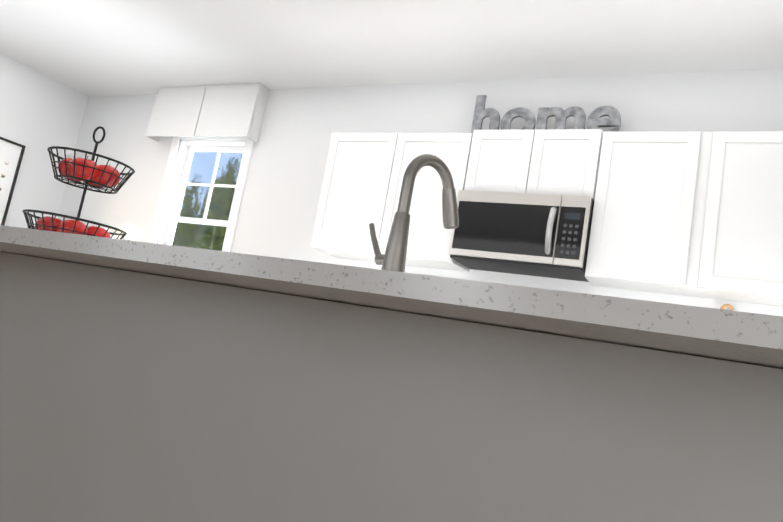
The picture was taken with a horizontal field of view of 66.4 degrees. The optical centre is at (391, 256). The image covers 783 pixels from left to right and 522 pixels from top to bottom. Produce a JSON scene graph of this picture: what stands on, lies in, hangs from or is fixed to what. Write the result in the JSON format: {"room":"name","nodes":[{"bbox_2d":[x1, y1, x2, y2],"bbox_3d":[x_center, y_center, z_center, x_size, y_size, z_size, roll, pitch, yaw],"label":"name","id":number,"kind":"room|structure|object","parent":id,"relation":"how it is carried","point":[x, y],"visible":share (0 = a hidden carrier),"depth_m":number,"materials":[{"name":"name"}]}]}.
{"room":"kitchen","nodes":[
{"label":"kitchen","id":0,"kind":"room"},
{"bbox_2d":[0,53,87,228],"bbox_3d":[-4.507,-0.870,3.042,0.150,2.635,5.957,6,-9,27],"label":"wall","id":1,"kind":"structure","parent":0,"point":[40,114],"depth_m":5.41,"materials":[{"name":"paint"}]},
{"bbox_2d":[0,137,25,225],"bbox_3d":[-3.459,-0.606,4.971,0.026,0.887,0.616,6,-9,27],"label":"framed poster","id":2,"kind":"object","parent":1,"relation":"attached to","point":[11,154],"visible":1,"depth_m":5.20,"materials":[{"name":"paper"}]},
{"bbox_2d":[66,146,73,156],"bbox_3d":[-3.050,-1.000,5.690,0.034,0.092,0.068,6,-9,27],"label":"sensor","id":3,"kind":"object","parent":1,"relation":"attached to","point":[70,153],"visible":0.77,"depth_m":5.67,"materials":[{"name":"white plastic"}]},
{"bbox_2d":[0,0,782,96],"bbox_3d":[-0.367,-1.797,1.257,8.940,0.100,6.257,6,-9,27],"label":"ceiling","id":4,"kind":"structure","parent":0,"point":[90,48],"depth_m":3.74,"materials":[{"name":"paint"}]},
{"bbox_2d":[58,68,782,315],"bbox_3d":[0.697,0.147,3.763,8.940,2.635,0.150,6,-9,27],"label":"wall","id":5,"kind":"structure","parent":0,"point":[283,187],"depth_m":4.35,"materials":[{"name":"paint"}]},
{"bbox_2d":[146,83,268,251],"bbox_3d":[-1.639,-0.486,4.954,1.120,1.868,0.288,6,-9,27],"label":"window","id":6,"kind":"structure","parent":5,"relation":"in","point":[218,119],"depth_m":4.97,"materials":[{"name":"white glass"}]},
{"bbox_2d":[310,133,405,260],"bbox_3d":[-0.153,-0.392,4.022,0.563,0.803,0.327,6,-9,27],"label":"upper cabinet","id":7,"kind":"object","parent":5,"relation":"attached to","point":[359,189],"depth_m":3.88,"materials":[{"name":"white wood"}]},
{"bbox_2d":[386,132,473,271],"bbox_3d":[0.240,-0.351,3.823,0.563,0.803,0.327,6,-9,27],"label":"upper cabinet","id":8,"kind":"object","parent":5,"relation":"attached to","point":[428,245],"depth_m":3.64,"materials":[{"name":"white wood"}]},
{"bbox_2d":[466,130,545,192],"bbox_3d":[0.722,-0.521,3.629,0.434,0.399,0.327,6,-9,27],"label":"upper cabinet","id":9,"kind":"object","parent":5,"relation":"attached to","point":[500,160],"depth_m":3.48,"materials":[{"name":"white wood"}]},
{"bbox_2d":[449,190,593,281],"bbox_3d":[0.759,-0.126,3.436,0.741,0.398,0.475,6,-9,27],"label":"microwave","id":10,"kind":"object","parent":9,"relation":"attached to","point":[539,235],"visible":1,"depth_m":3.28,"materials":[{"name":"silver metal"}]},
{"bbox_2d":[538,129,605,200],"bbox_3d":[1.000,-0.492,3.489,0.433,0.399,0.327,6,-9,27],"label":"upper cabinet","id":11,"kind":"object","parent":5,"relation":"attached to","point":[572,159],"depth_m":3.31,"materials":[{"name":"white wood"}]},
{"bbox_2d":[471,95,620,132],"bbox_3d":[0.927,-0.849,3.645,0.897,0.301,0.023,6,-9,27],"label":"home sign","id":12,"kind":"object","parent":11,"relation":"on","point":[595,120],"visible":0.79,"depth_m":3.63,"materials":[{"name":"metal"}]},
{"bbox_2d":[585,132,709,296],"bbox_3d":[1.382,-0.235,3.246,0.510,0.810,0.327,6,-9,27],"label":"upper cabinet","id":13,"kind":"object","parent":5,"relation":"attached to","point":[696,214],"depth_m":3.10,"materials":[{"name":"white wood"}]},
{"bbox_2d":[694,131,782,305],"bbox_3d":[1.863,-0.185,3.003,0.572,0.810,0.327,6,-9,27],"label":"upper cabinet","id":14,"kind":"object","parent":5,"relation":"attached to","point":[740,246],"depth_m":2.91,"materials":[{"name":"white wood"}]},
{"bbox_3d":[-0.836,0.871,0.879,8.940,0.100,6.257,6,-9,27],"label":"floor","id":15,"kind":"structure","parent":0,"visible":0},
{"bbox_2d":[0,253,782,521],"bbox_3d":[0.056,0.589,1.316,3.540,0.876,0.634,6,-9,27],"label":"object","id":16,"kind":"object","parent":15,"relation":"on","point":[146,382],"depth_m":1.10,"materials":[{"name":"grey paint"}]},
{"bbox_2d":[0,225,782,368],"bbox_3d":[0.076,0.118,1.260,3.600,0.032,0.964,6,-9,27],"label":"island countertop","id":17,"kind":"structure","parent":16,"relation":"on","point":[747,338],"depth_m":0.79,"materials":[{"name":"grey stone"}]},
{"bbox_2d":[22,126,134,238],"bbox_3d":[-1.001,-0.216,1.954,0.308,0.440,0.308,8,-8,12],"label":"fruit basket","id":18,"kind":"object","parent":17,"relation":"on","point":[91,173],"visible":0.69,"depth_m":1.89,"materials":[{"name":"black metal"}]},
{"bbox_2d":[369,154,458,271],"bbox_3d":[0.051,-0.063,1.399,0.213,0.348,0.134,17,-11,-43],"label":"faucet","id":19,"kind":"object","parent":17,"relation":"on","point":[393,258],"visible":0.92,"depth_m":1.33,"materials":[{"name":"metal"}]},
{"bbox_3d":[1.002,0.923,2.982,3.824,1.010,0.651,6,-9,27],"label":"base cabinet","id":20,"kind":"object","parent":15,"relation":"on","visible":0},
{"bbox_2d":[720,304,733,310],"bbox_3d":[1.693,0.433,3.043,0.300,0.393,0.059,6,-9,27],"label":"cutting board","id":21,"kind":"object","parent":20,"relation":"on","point":[724,306],"visible":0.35,"depth_m":3.08,"materials":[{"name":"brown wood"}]},
{"bbox_3d":[-1.751,0.716,4.458,1.320,0.878,0.426,6,-9,27],"label":"sideboard","id":22,"kind":"object","parent":15,"relation":"on","visible":0},
{"bbox_2d":[106,228,138,240],"bbox_3d":[-2.198,0.005,4.677,0.330,0.415,0.338,6,-9,27],"label":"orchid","id":23,"kind":"object","parent":22,"relation":"on","point":[134,238],"visible":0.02,"depth_m":4.71,"materials":[{"name":"white plant"}]},
{"label":"outside","id":24,"kind":"structure","parent":0,"visible":0},
{"bbox_2d":[172,152,242,250],"bbox_3d":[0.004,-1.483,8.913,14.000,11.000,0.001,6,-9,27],"label":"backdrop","id":25,"kind":"structure","parent":24,"point":[229,173],"depth_m":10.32,"materials":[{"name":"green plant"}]}
]}

